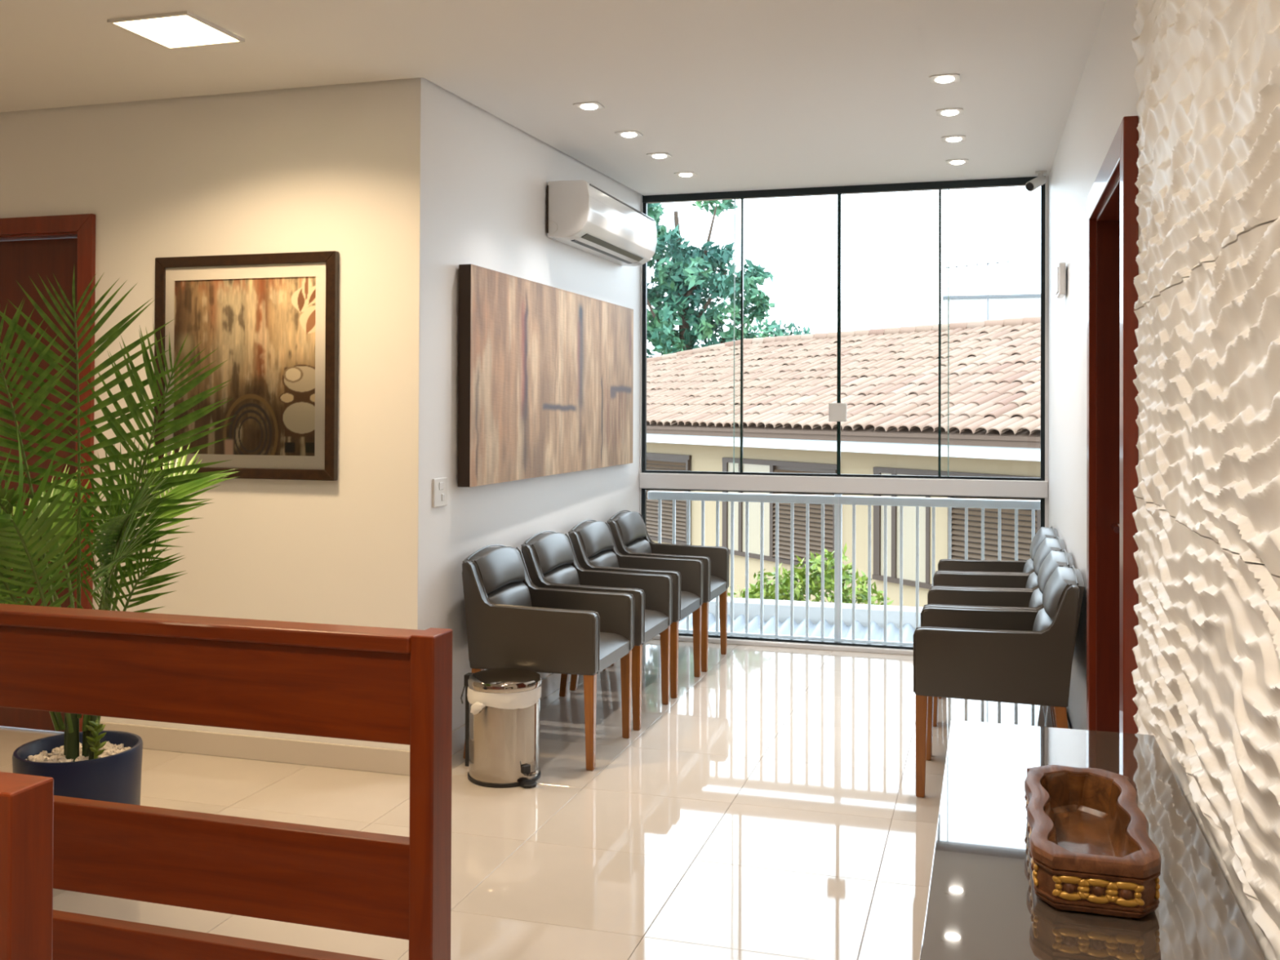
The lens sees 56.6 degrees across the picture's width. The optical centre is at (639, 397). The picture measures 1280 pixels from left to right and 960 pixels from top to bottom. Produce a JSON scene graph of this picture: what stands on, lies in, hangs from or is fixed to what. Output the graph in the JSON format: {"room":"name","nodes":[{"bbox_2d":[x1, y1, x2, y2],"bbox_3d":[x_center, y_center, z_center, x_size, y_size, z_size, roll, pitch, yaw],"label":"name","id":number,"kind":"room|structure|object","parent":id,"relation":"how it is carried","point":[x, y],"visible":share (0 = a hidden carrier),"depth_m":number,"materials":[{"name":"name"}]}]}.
{"room":"waiting room","nodes":[
{"label":"waiting room","id":0,"kind":"room"},
{"bbox_2d":[0,77,420,750],"bbox_3d":[-2.983,0.097,5.240,4.504,2.681,0.140,0,-1,16],"label":"wall","id":1,"kind":"structure","parent":0,"point":[329,167],"depth_m":4.71,"materials":[{"name":"white paint"}]},
{"bbox_2d":[0,213,95,732],"bbox_3d":[-2.708,0.334,5.138,0.934,2.200,0.154,0,-1,16],"label":"door","id":2,"kind":"structure","parent":1,"relation":"in","point":[47,246],"depth_m":5.10,"materials":[{"name":"brown wood"}]},
{"bbox_2d":[153,250,338,480],"bbox_3d":[-1.576,-0.124,4.734,0.829,0.891,0.030,0,-1,16],"label":"framed picture","id":3,"kind":"object","parent":1,"relation":"attached to","point":[274,317],"visible":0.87,"depth_m":4.72,"materials":[{"name":"brown wood"}]},
{"bbox_2d":[173,276,315,456],"bbox_3d":[-1.580,-0.124,4.740,0.661,0.710,0.001,0,-1,16],"label":"print","id":4,"kind":"object","parent":3,"relation":"attached to","point":[264,328],"depth_m":4.73},
{"bbox_2d":[99,721,409,775],"bbox_3d":[-1.557,1.389,4.725,1.496,0.092,0.013,0,-1,16],"label":"baseboard","id":5,"kind":"structure","parent":1,"relation":"attached to","point":[390,761],"depth_m":4.69,"materials":[{"name":"beige ceramic"}]},
{"bbox_2d":[0,639,1052,959],"bbox_3d":[-2.434,1.474,2.762,7.812,0.120,10.149,0,-1,16],"label":"floor","id":6,"kind":"structure","parent":0,"point":[771,809],"depth_m":4.08,"materials":[{"name":"beige tile"}]},
{"bbox_2d":[0,771,53,959],"bbox_3d":[-1.423,0.907,1.483,1.632,1.000,0.074,0,-1,16],"label":"wooden post","id":7,"kind":"object","parent":6,"relation":"on","point":[26,801],"visible":1,"depth_m":1.25,"materials":[{"name":"brown wood"}]},
{"bbox_2d":[0,268,239,805],"bbox_3d":[-1.754,0.509,3.533,1.082,1.830,0.938,0,-1,-12],"label":"potted palm","id":8,"kind":"object","parent":6,"relation":"on","point":[93,762],"visible":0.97,"depth_m":3.57,"materials":[{"name":"green plant"}]},
{"bbox_2d":[12,730,142,805],"bbox_3d":[-1.709,1.243,3.618,0.360,0.364,0.360,0,-1,16],"label":"pot","id":9,"kind":"object","parent":8,"relation":"attached to","point":[110,771],"depth_m":3.56,"materials":[{"name":"blue"}]},
{"bbox_2d":[0,603,452,959],"bbox_3d":[-1.486,0.915,2.441,2.367,1.000,0.082,0,-1,16],"label":"guard rail","id":10,"kind":"object","parent":6,"relation":"on","point":[375,684],"visible":1,"depth_m":2.19,"materials":[{"name":"brown wood"}]},
{"bbox_2d":[460,667,541,787],"bbox_3d":[-0.519,1.241,4.511,0.318,0.393,0.285,0,-1,5],"label":"pedal bin","id":11,"kind":"object","parent":6,"relation":"on","point":[503,705],"visible":1,"depth_m":4.40,"materials":[{"name":"silver metal"}]},
{"bbox_2d":[462,544,634,770],"bbox_3d":[-0.377,1.031,4.906,0.584,0.821,0.524,0,-1,16],"label":"armchair","id":12,"kind":"object","parent":6,"relation":"on","point":[512,621],"visible":1,"depth_m":4.71,"materials":[{"name":"grey leather"}]},
{"bbox_2d":[520,530,672,730],"bbox_3d":[-0.199,1.037,5.481,0.584,0.821,0.524,0,-1,16],"label":"armchair","id":13,"kind":"object","parent":6,"relation":"on","point":[550,560],"visible":0.61,"depth_m":5.51,"materials":[{"name":"grey leather"}]},
{"bbox_2d":[568,519,703,698],"bbox_3d":[-0.021,1.042,6.056,0.584,0.821,0.524,0,-1,16],"label":"armchair","id":14,"kind":"object","parent":6,"relation":"on","point":[593,543],"visible":0.56,"depth_m":6.06,"materials":[{"name":"grey leather"}]},
{"bbox_2d":[607,510,729,671],"bbox_3d":[0.157,1.048,6.631,0.584,0.821,0.524,0,-1,16],"label":"armchair","id":15,"kind":"object","parent":6,"relation":"on","point":[628,531],"visible":0.59,"depth_m":6.65,"materials":[{"name":"grey leather"}]},
{"bbox_2d":[933,525,1058,575],"bbox_3d":[1.787,1.049,5.969,0.584,0.821,0.524,0,-1,16],"label":"armchair","id":16,"kind":"object","parent":6,"relation":"on","point":[959,566],"visible":0.29,"depth_m":6.15,"materials":[{"name":"grey leather"}]},
{"bbox_2d":[929,536,1066,722],"bbox_3d":[1.637,1.044,5.464,0.584,0.821,0.524,0,-1,16],"label":"armchair","id":17,"kind":"object","parent":6,"relation":"on","point":[940,580],"visible":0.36,"depth_m":5.65,"materials":[{"name":"grey leather"}]},
{"bbox_2d":[913,565,1084,797],"bbox_3d":[1.339,1.034,4.456,0.584,0.821,0.524,0,-1,16],"label":"armchair","id":18,"kind":"object","parent":6,"relation":"on","point":[1006,655],"visible":0.99,"depth_m":4.23,"materials":[{"name":"grey leather"}]},
{"bbox_2d":[923,549,1074,755],"bbox_3d":[1.488,1.039,4.960,0.584,0.821,0.524,0,-1,16],"label":"armchair","id":19,"kind":"object","parent":6,"relation":"on","point":[936,597],"visible":0.33,"depth_m":5.14,"materials":[{"name":"grey leather"}]},
{"bbox_2d":[919,720,1265,959],"bbox_3d":[0.514,1.014,1.367,0.363,0.800,1.832,0,-1,16],"label":"console table","id":20,"kind":"object","parent":6,"relation":"on","point":[983,904],"visible":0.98,"depth_m":1.55,"materials":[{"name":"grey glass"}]},
{"bbox_2d":[1024,764,1161,918],"bbox_3d":[0.596,0.582,1.591,0.151,0.068,0.396,0,-1,16],"label":"bowl","id":21,"kind":"object","parent":20,"relation":"on","point":[1092,851],"visible":1,"depth_m":1.51,"materials":[{"name":"brown wood"}]},
{"bbox_2d":[417,77,641,730],"bbox_3d":[-0.482,0.092,5.954,0.150,2.724,2.928,0,-1,17],"label":"wall","id":22,"kind":"structure","parent":0,"point":[484,180],"depth_m":5.05,"materials":[{"name":"white paint"}]},
{"bbox_2d":[432,477,447,507],"bbox_3d":[-0.789,0.373,4.694,0.014,0.113,0.116,0,-1,16],"label":"light switch","id":23,"kind":"object","parent":22,"relation":"attached to","point":[439,486],"visible":1,"depth_m":4.68,"materials":[{"name":"white plastic"}]},
{"bbox_2d":[451,673,580,755],"bbox_3d":[-0.424,1.404,5.871,0.013,0.092,2.827,0,-1,17],"label":"baseboard","id":24,"kind":"structure","parent":22,"relation":"attached to","point":[550,683],"depth_m":5.72,"materials":[{"name":"beige ceramic"}]},
{"bbox_2d":[457,264,633,487],"bbox_3d":[-0.390,-0.079,5.920,0.054,0.905,2.280,0,-1,16],"label":"art panel","id":25,"kind":"object","parent":22,"relation":"attached to","point":[545,374],"visible":1,"depth_m":5.52,"materials":[{"name":"paint"}]},
{"bbox_2d":[546,179,657,266],"bbox_3d":[-0.177,-0.905,6.313,0.217,0.281,1.211,0,-1,16],"label":"air conditioner","id":26,"kind":"object","parent":22,"relation":"attached to","point":[582,215],"visible":1,"depth_m":5.95,"materials":[{"name":"white plastic"},{"name":"black plastic"}]},
{"bbox_2d":[0,0,1106,195],"bbox_3d":[-2.321,-1.270,2.987,7.350,0.271,9.886,0,-1,16],"label":"ceiling","id":27,"kind":"structure","parent":0,"point":[741,95],"depth_m":4.36,"materials":[{"name":"white paint"}]},
{"bbox_2d":[106,10,244,49],"bbox_3d":[-1.522,-1.209,3.916,0.302,0.012,0.302,0,-1,16],"label":"recessed light","id":28,"kind":"object","parent":27,"relation":"in","point":[179,29],"visible":1,"depth_m":3.91,"materials":[{"name":"white plastic"}]},
{"bbox_2d":[117,15,235,46],"bbox_3d":[-1.522,-1.211,3.916,0.278,0.005,0.278,0,-1,16],"label":"diffuser","id":29,"kind":"object","parent":28,"relation":"attached to","point":[162,30],"depth_m":3.91,"materials":[{"name":"white plastic"}]},
{"bbox_2d":[573,101,604,111],"bbox_3d":[-0.212,-1.214,4.965,0.112,0.014,0.112,0,-1,16],"label":"recessed light","id":30,"kind":"object","parent":27,"relation":"in","point":[593,105],"visible":1,"depth_m":4.95,"materials":[{"name":"white"}]},
{"bbox_2d":[614,130,643,137],"bbox_3d":[-0.051,-1.218,5.511,0.112,0.014,0.112,0,-1,16],"label":"recessed light","id":31,"kind":"object","parent":27,"relation":"in","point":[627,134],"visible":1,"depth_m":5.49,"materials":[{"name":"white"}]},
{"bbox_2d":[646,152,672,159],"bbox_3d":[0.098,-1.221,6.014,0.112,0.014,0.112,0,-1,16],"label":"recessed light","id":32,"kind":"object","parent":27,"relation":"in","point":[655,155],"visible":1,"depth_m":5.99,"materials":[{"name":"white"}]},
{"bbox_2d":[674,171,697,177],"bbox_3d":[0.252,-1.224,6.534,0.112,0.014,0.112,0,-1,16],"label":"recessed light","id":33,"kind":"object","parent":27,"relation":"in","point":[686,174],"visible":1,"depth_m":6.51,"materials":[{"name":"white"}]},
{"bbox_2d":[928,73,959,84],"bbox_3d":[1.162,-1.212,4.532,0.112,0.014,0.112,0,-1,16],"label":"recessed light","id":34,"kind":"object","parent":27,"relation":"in","point":[950,77],"visible":1,"depth_m":4.51,"materials":[{"name":"white"}]},
{"bbox_2d":[936,107,964,116],"bbox_3d":[1.323,-1.215,5.076,0.112,0.014,0.112,0,-1,16],"label":"recessed light","id":35,"kind":"object","parent":27,"relation":"in","point":[955,111],"visible":1,"depth_m":5.05,"materials":[{"name":"white"}]},
{"bbox_2d":[941,135,966,142],"bbox_3d":[1.482,-1.219,5.614,0.112,0.014,0.112,0,-1,16],"label":"recessed light","id":36,"kind":"object","parent":27,"relation":"in","point":[952,138],"visible":1,"depth_m":5.59,"materials":[{"name":"white"}]},
{"bbox_2d":[946,158,968,164],"bbox_3d":[1.650,-1.222,6.179,0.112,0.014,0.112,0,-1,16],"label":"recessed light","id":37,"kind":"object","parent":27,"relation":"in","point":[951,162],"visible":1,"depth_m":6.15,"materials":[{"name":"white"}]},
{"bbox_2d":[1025,170,1047,191],"bbox_3d":[2.157,-1.175,6.451,0.158,0.122,0.080,1,-1,-44],"label":"security camera","id":38,"kind":"object","parent":27,"relation":"attached to","point":[1041,180],"visible":1,"depth_m":6.43,"materials":[{"name":"white plastic"}]},
{"bbox_2d":[639,175,1048,655],"bbox_3d":[1.148,0.105,6.979,2.359,2.722,0.164,0,-1,16],"label":"window","id":39,"kind":"structure","parent":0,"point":[939,486],"depth_m":6.96,"materials":[{"name":"white metal"}]},
{"bbox_2d":[1048,0,1141,731],"bbox_3d":[1.028,0.064,2.008,0.234,2.724,9.636,0,-1,16],"label":"wall","id":40,"kind":"structure","parent":0,"point":[1108,91],"depth_m":4.67,"materials":[{"name":"white paint"}]},
{"bbox_2d":[1055,262,1066,297],"bbox_3d":[1.872,-0.521,5.292,0.035,0.140,0.200,0,-1,16],"label":"wall control box","id":41,"kind":"object","parent":40,"relation":"attached to","point":[1060,272],"visible":1,"depth_m":5.20,"materials":[{"name":"white plastic"}]},
{"bbox_2d":[1086,115,1138,733],"bbox_3d":[1.391,0.385,3.339,0.174,2.100,1.130,0,-1,16],"label":"door","id":42,"kind":"structure","parent":40,"relation":"in","point":[1113,211],"depth_m":3.79,"materials":[{"name":"brown wood"}]},
{"bbox_2d":[1131,0,1279,959],"bbox_3d":[0.752,0.121,1.398,0.064,2.587,2.610,0,-1,16],"label":"wall panel","id":43,"kind":"object","parent":40,"relation":"attached to","point":[1206,517],"depth_m":1.75,"materials":[{"name":"white"}]},
{"label":"outside","id":44,"kind":"structure","parent":0,"visible":0},
{"bbox_3d":[4.160,4.898,49.303,100.000,0.102,83.000,0,-1,16],"label":"trim","id":45,"kind":"structure","parent":44,"visible":0},
{"bbox_2d":[646,199,775,358],"bbox_3d":[0.810,-0.261,28.991,5.125,9.856,3.726,0,-1,16],"label":"tree","id":46,"kind":"object","parent":45,"relation":"on","point":[685,275],"visible":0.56,"depth_m":28.43,"materials":[{"name":"green plant"}]},
{"bbox_2d":[731,315,814,341],"bbox_3d":[4.299,1.078,36.878,3.732,7.326,1.648,0,-1,16],"label":"round tree","id":47,"kind":"object","parent":45,"relation":"on","point":[768,329],"visible":0.17,"depth_m":36.73,"materials":[{"name":"plant"}]},
{"bbox_2d":[727,542,893,605],"bbox_3d":[1.297,2.815,9.455,1.421,3.328,0.673,0,-1,16],"label":"shrub","id":48,"kind":"object","parent":45,"relation":"on","point":[769,589],"visible":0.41,"depth_m":9.38,"materials":[{"name":"green plant"}]},
{"bbox_2d":[646,315,1040,607],"bbox_3d":[2.894,1.721,21.604,8.133,5.761,20.814,1,-1,-32],"label":"house","id":49,"kind":"structure","parent":45,"relation":"on","point":[890,375],"depth_m":16.29,"materials":[{"name":"brown tile"}]},
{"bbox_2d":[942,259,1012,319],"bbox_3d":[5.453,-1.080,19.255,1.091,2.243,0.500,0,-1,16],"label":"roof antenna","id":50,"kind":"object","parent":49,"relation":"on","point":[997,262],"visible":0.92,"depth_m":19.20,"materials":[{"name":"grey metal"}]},
{"bbox_2d":[942,293,1040,323],"bbox_3d":[16.322,0.777,41.045,11.100,8.100,8.110,0,-1,16],"label":"building","id":51,"kind":"structure","parent":45,"relation":"on","point":[962,308],"depth_m":38.38,"materials":[{"name":"grey paint"}]},
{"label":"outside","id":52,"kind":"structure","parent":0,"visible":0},
{"bbox_2d":[678,612,915,642],"bbox_3d":[1.309,1.679,7.955,5.198,0.126,1.690,0,-1,16],"label":"corrugated roof","id":53,"kind":"structure","parent":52,"point":[769,627],"depth_m":8.53,"materials":[{"name":"grey"}]},
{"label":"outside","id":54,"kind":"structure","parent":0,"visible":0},
{"bbox_2d":[689,597,923,629],"bbox_3d":[1.553,2.959,8.783,6.000,2.848,0.180,0,-1,16],"label":"wall","id":55,"kind":"structure","parent":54,"point":[769,605],"depth_m":8.78,"materials":[{"name":"grey"}]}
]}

